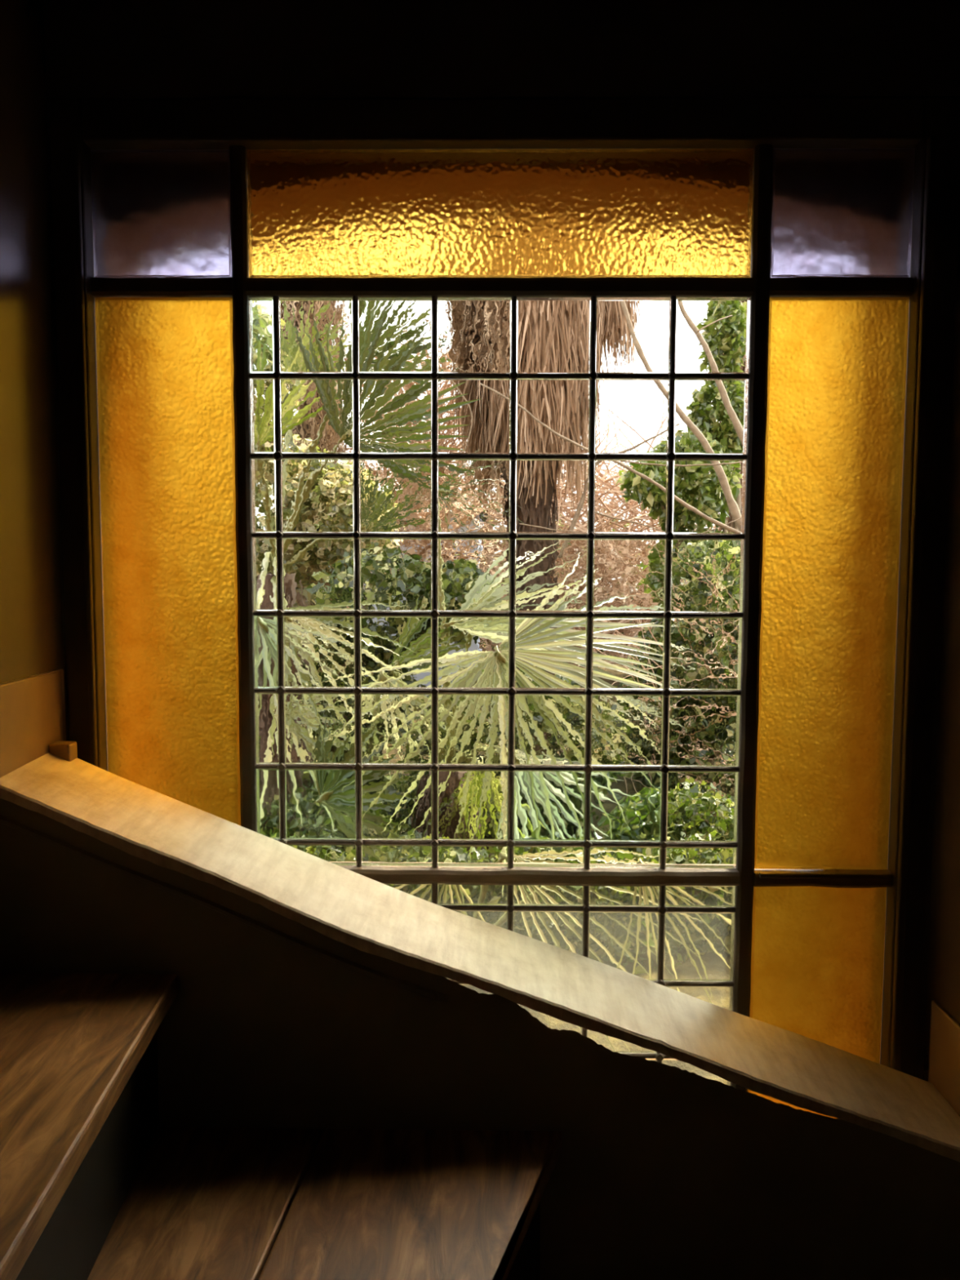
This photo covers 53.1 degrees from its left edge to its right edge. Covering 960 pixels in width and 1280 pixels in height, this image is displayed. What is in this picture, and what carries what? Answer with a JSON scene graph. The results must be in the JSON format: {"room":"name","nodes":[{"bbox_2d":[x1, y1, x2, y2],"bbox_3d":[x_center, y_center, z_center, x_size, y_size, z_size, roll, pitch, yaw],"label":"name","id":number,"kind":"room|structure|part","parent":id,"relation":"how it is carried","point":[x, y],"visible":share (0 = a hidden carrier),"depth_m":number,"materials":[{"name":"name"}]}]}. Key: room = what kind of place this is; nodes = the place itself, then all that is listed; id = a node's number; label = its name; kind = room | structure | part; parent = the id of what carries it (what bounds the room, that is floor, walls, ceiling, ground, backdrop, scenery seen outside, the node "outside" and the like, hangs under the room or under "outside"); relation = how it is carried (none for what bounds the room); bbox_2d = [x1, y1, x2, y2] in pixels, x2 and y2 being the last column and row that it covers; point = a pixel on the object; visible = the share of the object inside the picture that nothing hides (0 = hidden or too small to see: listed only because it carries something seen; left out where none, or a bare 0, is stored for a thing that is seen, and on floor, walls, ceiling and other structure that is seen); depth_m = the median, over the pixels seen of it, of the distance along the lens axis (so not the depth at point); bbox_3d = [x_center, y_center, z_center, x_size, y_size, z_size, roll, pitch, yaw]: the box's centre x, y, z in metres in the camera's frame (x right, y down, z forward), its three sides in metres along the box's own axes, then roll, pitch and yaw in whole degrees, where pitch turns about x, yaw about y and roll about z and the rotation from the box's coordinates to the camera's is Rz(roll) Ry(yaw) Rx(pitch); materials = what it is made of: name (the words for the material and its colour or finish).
{"room":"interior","nodes":[
{"label":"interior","id":0,"kind":"room"},
{"bbox_2d":[0,0,66,741],"bbox_3d":[-0.717,0.046,-0.015,0.120,3.100,2.970,0,5,1],"label":"wall","id":1,"kind":"structure","parent":0,"point":[32,633],"depth_m":1.35,"materials":[{"name":"paint"}]},
{"bbox_2d":[0,668,66,817],"bbox_3d":[-0.647,0.226,0.695,0.007,0.240,1.557,0,5,1],"label":"trim","id":2,"kind":"structure","parent":1,"relation":"attached to","point":[33,708],"depth_m":1.36,"materials":[{"name":"paint"}]},
{"bbox_2d":[48,741,77,761],"bbox_3d":[-0.621,0.183,1.431,0.031,0.060,0.029,0,5,1],"label":"trim","id":3,"kind":"structure","parent":1,"relation":"attached to","point":[66,750],"depth_m":1.42,"materials":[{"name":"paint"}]},
{"bbox_2d":[43,0,959,1079],"bbox_3d":[0.034,-0.532,1.584,7.336,5.000,0.330,0,5,1],"label":"wall","id":4,"kind":"structure","parent":0,"point":[95,49],"depth_m":1.39,"materials":[{"name":"paint"}]},
{"bbox_2d":[48,97,959,1118],"bbox_3d":[0.030,0.085,1.505,1.334,1.762,0.097,0,5,1],"label":"window","id":5,"kind":"structure","parent":4,"relation":"in","point":[522,516],"depth_m":1.47,"materials":[{"name":"glass"}]},
{"bbox_3d":[-0.479,-0.641,1.446,0.210,0.188,0.006,0,5,1],"label":"blue pane","id":6,"kind":"part","parent":5,"relation":"part of","materials":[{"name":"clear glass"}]},
{"bbox_3d":[-0.481,-0.081,1.492,0.210,0.879,0.006,0,5,1],"label":"amber pane","id":7,"kind":"part","parent":5,"relation":"part of","materials":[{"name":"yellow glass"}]},
{"bbox_3d":[-0.330,-0.461,1.459,0.040,0.115,0.006,0,4,1],"label":"clear pane","id":8,"kind":"part","parent":5,"relation":"part of","materials":[{"name":"clear glass"}]},
{"bbox_3d":[-0.330,-0.342,1.469,0.040,0.118,0.006,0,5,1],"label":"clear pane","id":9,"kind":"part","parent":5,"relation":"part of","materials":[{"name":"clear glass"}]},
{"bbox_3d":[-0.331,-0.222,1.478,0.040,0.118,0.006,0,5,1],"label":"clear pane","id":10,"kind":"part","parent":5,"relation":"part of","materials":[{"name":"clear glass"}]},
{"bbox_3d":[-0.331,-0.102,1.488,0.040,0.118,0.006,0,5,1],"label":"clear pane","id":11,"kind":"part","parent":5,"relation":"part of","materials":[{"name":"clear glass"}]},
{"bbox_3d":[-0.332,0.018,1.498,0.040,0.118,0.006,0,4,1],"label":"clear pane","id":12,"kind":"part","parent":5,"relation":"part of","materials":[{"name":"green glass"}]},
{"bbox_3d":[-0.332,0.139,1.508,0.040,0.118,0.006,0,5,1],"label":"clear pane","id":13,"kind":"part","parent":5,"relation":"part of","materials":[{"name":"clear glass"}]},
{"bbox_3d":[-0.332,0.259,1.517,0.040,0.118,0.006,0,5,1],"label":"clear pane","id":14,"kind":"part","parent":5,"relation":"part of","materials":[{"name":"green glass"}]},
{"bbox_3d":[-0.249,-0.461,1.458,0.118,0.115,0.006,0,4,1],"label":"clear pane","id":15,"kind":"part","parent":5,"relation":"part of","materials":[{"name":"clear glass"}]},
{"bbox_3d":[-0.249,-0.342,1.468,0.118,0.118,0.006,0,5,1],"label":"clear pane","id":16,"kind":"part","parent":5,"relation":"part of","materials":[{"name":"clear glass"}]},
{"bbox_3d":[-0.249,-0.222,1.477,0.118,0.118,0.006,0,5,1],"label":"clear pane","id":17,"kind":"part","parent":5,"relation":"part of","materials":[{"name":"clear glass"}]},
{"bbox_3d":[-0.250,-0.102,1.487,0.118,0.118,0.006,0,5,1],"label":"clear pane","id":18,"kind":"part","parent":5,"relation":"part of","materials":[{"name":"clear glass"}]},
{"bbox_3d":[-0.250,0.019,1.497,0.118,0.118,0.006,0,4,1],"label":"clear pane","id":19,"kind":"part","parent":5,"relation":"part of","materials":[{"name":"clear glass"}]},
{"bbox_3d":[-0.251,0.139,1.506,0.118,0.118,0.006,0,5,1],"label":"clear pane","id":20,"kind":"part","parent":5,"relation":"part of","materials":[{"name":"clear glass"}]},
{"bbox_3d":[-0.251,0.259,1.516,0.118,0.118,0.006,0,4,1],"label":"clear pane","id":21,"kind":"part","parent":5,"relation":"part of","materials":[{"name":"clear glass"}]},
{"bbox_3d":[-0.251,0.339,1.523,0.118,0.037,0.006,0,5,1],"label":"clear pane","id":22,"kind":"part","parent":5,"relation":"part of","materials":[{"name":"clear glass"}]},
{"bbox_3d":[-0.129,-0.342,1.466,0.118,0.118,0.006,0,5,1],"label":"clear pane","id":23,"kind":"part","parent":5,"relation":"part of","materials":[{"name":"clear glass"}]},
{"bbox_3d":[-0.129,-0.460,1.456,0.118,0.115,0.006,0,4,1],"label":"clear pane","id":24,"kind":"part","parent":5,"relation":"part of","materials":[{"name":"clear glass"}]},
{"bbox_3d":[-0.130,-0.101,1.485,0.118,0.118,0.006,0,4,1],"label":"clear pane","id":25,"kind":"part","parent":5,"relation":"part of","materials":[{"name":"clear glass"}]},
{"bbox_3d":[-0.130,-0.221,1.476,0.118,0.118,0.006,0,5,1],"label":"clear pane","id":26,"kind":"part","parent":5,"relation":"part of","materials":[{"name":"clear glass"}]},
{"bbox_3d":[-0.130,0.019,1.495,0.118,0.118,0.006,0,5,1],"label":"clear pane","id":27,"kind":"part","parent":5,"relation":"part of","materials":[{"name":"clear glass"}]},
{"bbox_3d":[-0.131,0.139,1.505,0.118,0.118,0.006,0,5,1],"label":"clear pane","id":28,"kind":"part","parent":5,"relation":"part of","materials":[{"name":"clear glass"}]},
{"bbox_3d":[-0.131,0.260,1.515,0.118,0.118,0.006,0,4,1],"label":"clear pane","id":29,"kind":"part","parent":5,"relation":"part of","materials":[{"name":"clear glass"}]},
{"bbox_3d":[-0.131,0.340,1.521,0.118,0.038,0.006,0,5,1],"label":"clear pane","id":30,"kind":"part","parent":5,"relation":"part of","materials":[{"name":"clear glass"}]},
{"bbox_3d":[-0.132,0.403,1.526,0.118,0.041,0.006,0,5,1],"label":"clear pane","id":31,"kind":"part","parent":5,"relation":"part of","materials":[{"name":"clear glass"}]},
{"bbox_3d":[-0.012,0.404,1.525,0.118,0.041,0.006,0,5,1],"label":"clear pane","id":32,"kind":"part","parent":5,"relation":"part of","materials":[{"name":"clear glass"}]},
{"bbox_3d":[-0.011,0.340,1.520,0.118,0.037,0.006,0,4,1],"label":"clear pane","id":33,"kind":"part","parent":5,"relation":"part of","materials":[{"name":"clear glass"}]},
{"bbox_3d":[-0.011,0.260,1.513,0.118,0.118,0.006,0,4,1],"label":"clear pane","id":34,"kind":"part","parent":5,"relation":"part of","materials":[{"name":"clear glass"}]},
{"bbox_3d":[-0.011,0.140,1.503,0.118,0.118,0.006,0,4,1],"label":"clear pane","id":35,"kind":"part","parent":5,"relation":"part of","materials":[{"name":"clear glass"}]},
{"bbox_3d":[-0.010,0.020,1.494,0.118,0.118,0.006,0,5,1],"label":"clear pane","id":36,"kind":"part","parent":5,"relation":"part of","materials":[{"name":"clear glass"}]},
{"bbox_3d":[-0.010,-0.101,1.484,0.118,0.118,0.006,0,5,1],"label":"clear pane","id":37,"kind":"part","parent":5,"relation":"part of","materials":[{"name":"clear glass"}]},
{"bbox_3d":[-0.009,-0.221,1.474,0.118,0.118,0.006,0,5,1],"label":"clear pane","id":38,"kind":"part","parent":5,"relation":"part of","materials":[{"name":"clear glass"}]},
{"bbox_3d":[-0.009,-0.341,1.464,0.118,0.118,0.006,0,5,1],"label":"clear pane","id":39,"kind":"part","parent":5,"relation":"part of","materials":[{"name":"clear glass"}]},
{"bbox_3d":[-0.009,-0.460,1.455,0.118,0.115,0.006,0,5,1],"label":"clear pane","id":40,"kind":"part","parent":5,"relation":"part of","materials":[{"name":"clear glass"}]},
{"bbox_3d":[-0.012,0.606,1.541,0.118,0.118,0.006,0,5,1],"label":"clear pane","id":41,"kind":"part","parent":5,"relation":"part of","materials":[{"name":"clear glass"}]},
{"bbox_3d":[-0.012,0.485,1.531,0.118,0.119,0.006,0,4,1],"label":"clear pane","id":42,"kind":"part","parent":5,"relation":"part of","materials":[{"name":"clear glass"}]},
{"bbox_3d":[0.029,-0.638,1.440,0.756,0.188,0.006,0,5,1],"label":"hammered amber pane","id":43,"kind":"part","parent":5,"relation":"part of","materials":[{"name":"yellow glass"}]},
{"bbox_3d":[0.025,0.371,1.526,0.760,0.025,0.052,0,5,1],"label":"rail","id":44,"kind":"part","parent":5,"relation":"part of","materials":[{"name":"brown wood"}]},
{"bbox_3d":[0.108,0.486,1.530,0.118,0.119,0.006,0,5,1],"label":"clear pane","id":45,"kind":"part","parent":5,"relation":"part of","materials":[{"name":"clear glass"}]},
{"bbox_3d":[0.108,0.404,1.523,0.118,0.041,0.006,0,5,1],"label":"clear pane","id":46,"kind":"part","parent":5,"relation":"part of","materials":[{"name":"clear glass"}]},
{"bbox_3d":[0.109,0.341,1.518,0.118,0.037,0.006,0,5,1],"label":"clear pane","id":47,"kind":"part","parent":5,"relation":"part of","materials":[{"name":"clear glass"}]},
{"bbox_3d":[0.109,0.261,1.512,0.118,0.118,0.006,0,5,1],"label":"clear pane","id":48,"kind":"part","parent":5,"relation":"part of","materials":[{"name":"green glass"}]},
{"bbox_3d":[0.109,0.140,1.502,0.118,0.118,0.006,0,5,1],"label":"clear pane","id":49,"kind":"part","parent":5,"relation":"part of","materials":[{"name":"clear glass"}]},
{"bbox_3d":[0.108,0.607,1.540,0.118,0.118,0.006,0,5,1],"label":"clear pane","id":50,"kind":"part","parent":5,"relation":"part of","materials":[{"name":"clear glass"}]},
{"bbox_3d":[0.110,0.020,1.492,0.118,0.118,0.006,0,5,1],"label":"clear pane","id":51,"kind":"part","parent":5,"relation":"part of","materials":[{"name":"clear glass"}]},
{"bbox_3d":[0.110,-0.100,1.482,0.118,0.118,0.006,0,4,1],"label":"clear pane","id":52,"kind":"part","parent":5,"relation":"part of","materials":[{"name":"clear glass"}]},
{"bbox_3d":[0.111,-0.220,1.473,0.118,0.118,0.006,0,5,1],"label":"clear pane","id":53,"kind":"part","parent":5,"relation":"part of","materials":[{"name":"clear glass"}]},
{"bbox_3d":[0.111,-0.340,1.463,0.118,0.118,0.006,0,4,1],"label":"clear pane","id":54,"kind":"part","parent":5,"relation":"part of","materials":[{"name":"clear glass"}]},
{"bbox_3d":[0.111,-0.459,1.453,0.118,0.115,0.006,0,5,1],"label":"clear pane","id":55,"kind":"part","parent":5,"relation":"part of","materials":[{"name":"clear glass"}]},
{"bbox_3d":[0.228,0.607,1.538,0.118,0.118,0.006,0,5,1],"label":"clear pane","id":56,"kind":"part","parent":5,"relation":"part of","materials":[{"name":"clear glass"}]},
{"bbox_3d":[0.228,0.486,1.528,0.118,0.119,0.006,0,5,0],"label":"clear pane","id":57,"kind":"part","parent":5,"relation":"part of","materials":[{"name":"clear glass"}]},
{"bbox_3d":[0.228,0.405,1.522,0.118,0.041,0.006,0,5,1],"label":"clear pane","id":58,"kind":"part","parent":5,"relation":"part of","materials":[{"name":"clear glass"}]},
{"bbox_3d":[0.229,0.341,1.516,0.118,0.037,0.006,0,5,0],"label":"clear pane","id":59,"kind":"part","parent":5,"relation":"part of","materials":[{"name":"clear glass"}]},
{"bbox_3d":[0.229,0.261,1.510,0.118,0.118,0.006,0,5,1],"label":"clear pane","id":60,"kind":"part","parent":5,"relation":"part of","materials":[{"name":"clear glass"}]},
{"bbox_3d":[0.229,0.141,1.500,0.118,0.118,0.006,0,5,1],"label":"clear pane","id":61,"kind":"part","parent":5,"relation":"part of","materials":[{"name":"clear glass"}]},
{"bbox_3d":[0.230,0.021,1.490,0.118,0.118,0.006,0,5,1],"label":"clear pane","id":62,"kind":"part","parent":5,"relation":"part of","materials":[{"name":"clear glass"}]},
{"bbox_3d":[0.230,-0.100,1.481,0.118,0.118,0.006,0,5,1],"label":"clear pane","id":63,"kind":"part","parent":5,"relation":"part of","materials":[{"name":"clear glass"}]},
{"bbox_3d":[0.231,-0.220,1.471,0.118,0.118,0.006,0,4,1],"label":"clear pane","id":64,"kind":"part","parent":5,"relation":"part of","materials":[{"name":"clear glass"}]},
{"bbox_3d":[0.231,-0.340,1.461,0.118,0.118,0.006,0,5,1],"label":"clear pane","id":65,"kind":"part","parent":5,"relation":"part of","materials":[{"name":"clear glass"}]},
{"bbox_3d":[0.231,-0.459,1.452,0.118,0.115,0.006,0,5,1],"label":"clear pane","id":66,"kind":"part","parent":5,"relation":"part of","materials":[{"name":"clear glass"}]},
{"bbox_3d":[0.345,0.728,1.546,0.114,0.118,0.006,0,5,1],"label":"clear pane","id":67,"kind":"part","parent":5,"relation":"part of","materials":[{"name":"clear glass"}]},
{"bbox_3d":[0.346,0.608,1.536,0.114,0.118,0.006,0,5,1],"label":"clear pane","id":68,"kind":"part","parent":5,"relation":"part of","materials":[{"name":"clear glass"}]},
{"bbox_3d":[0.346,0.487,1.527,0.114,0.119,0.006,0,5,1],"label":"clear pane","id":69,"kind":"part","parent":5,"relation":"part of","materials":[{"name":"clear glass"}]},
{"bbox_3d":[0.346,0.405,1.520,0.114,0.041,0.006,0,5,1],"label":"clear pane","id":70,"kind":"part","parent":5,"relation":"part of","materials":[{"name":"clear glass"}]},
{"bbox_3d":[0.347,0.342,1.515,0.114,0.037,0.006,0,5,1],"label":"clear pane","id":71,"kind":"part","parent":5,"relation":"part of","materials":[{"name":"clear glass"}]},
{"bbox_3d":[0.347,0.262,1.508,0.114,0.118,0.006,0,4,1],"label":"clear pane","id":72,"kind":"part","parent":5,"relation":"part of","materials":[{"name":"clear glass"}]},
{"bbox_3d":[0.347,0.141,1.499,0.114,0.118,0.006,0,5,1],"label":"clear pane","id":73,"kind":"part","parent":5,"relation":"part of","materials":[{"name":"clear glass"}]},
{"bbox_3d":[0.348,0.021,1.489,0.114,0.118,0.006,0,4,1],"label":"clear pane","id":74,"kind":"part","parent":5,"relation":"part of","materials":[{"name":"clear glass"}]},
{"bbox_3d":[0.348,-0.099,1.479,0.114,0.118,0.006,0,4,1],"label":"clear pane","id":75,"kind":"part","parent":5,"relation":"part of","materials":[{"name":"clear glass"}]},
{"bbox_3d":[0.349,-0.219,1.470,0.114,0.118,0.006,0,5,1],"label":"clear pane","id":76,"kind":"part","parent":5,"relation":"part of","materials":[{"name":"clear glass"}]},
{"bbox_3d":[0.349,-0.339,1.460,0.114,0.118,0.006,0,5,1],"label":"clear pane","id":77,"kind":"part","parent":5,"relation":"part of","materials":[{"name":"clear glass"}]},
{"bbox_3d":[0.349,-0.458,1.450,0.114,0.115,0.006,0,5,1],"label":"clear pane","id":78,"kind":"part","parent":5,"relation":"part of","materials":[{"name":"clear glass"}]},
{"bbox_3d":[0.535,0.650,1.537,0.210,0.531,0.006,0,5,1],"label":"amber pane","id":79,"kind":"part","parent":5,"relation":"part of","materials":[{"name":"orange glass"}]},
{"bbox_3d":[0.536,0.373,1.519,0.214,0.025,0.052,0,5,1],"label":"rail","id":80,"kind":"part","parent":5,"relation":"part of","materials":[{"name":"brown wood"}]},
{"bbox_3d":[0.538,-0.077,1.478,0.210,0.879,0.006,0,5,1],"label":"amber pane","id":81,"kind":"part","parent":5,"relation":"part of","materials":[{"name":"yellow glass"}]},
{"bbox_3d":[0.540,-0.636,1.433,0.210,0.188,0.006,0,5,1],"label":"blue pane","id":82,"kind":"part","parent":5,"relation":"part of","materials":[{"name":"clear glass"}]},
{"bbox_2d":[923,216,959,1081],"bbox_3d":[0.739,0.053,-0.034,0.120,3.100,2.970,0,5,1],"label":"wall","id":83,"kind":"structure","parent":0,"point":[944,951],"depth_m":1.43,"materials":[{"name":"paint"}]},
{"bbox_2d":[928,1000,959,1116],"bbox_3d":[0.685,0.805,0.917,0.004,0.420,1.143,0,5,1],"label":"trim","id":84,"kind":"structure","parent":83,"relation":"attached to","point":[944,1068],"depth_m":1.42,"materials":[{"name":"paint"}]},
{"bbox_3d":[0.005,1.649,0.045,1.576,0.100,3.090,0,5,1],"label":"floor","id":85,"kind":"structure","parent":0,"visible":0},
{"bbox_2d":[0,752,959,1279],"bbox_3d":[0.013,0.892,0.621,1.329,1.316,1.740,0,5,1],"label":"staircase","id":86,"kind":"structure","parent":85,"relation":"on","point":[200,1079],"depth_m":1.28,"materials":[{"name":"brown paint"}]},
{"bbox_3d":[-0.340,0.354,1.264,0.596,0.254,0.007,0,5,1],"label":"moulding","id":87,"kind":"part","parent":86,"relation":"part of","materials":[{"name":"paint"}]}
]}

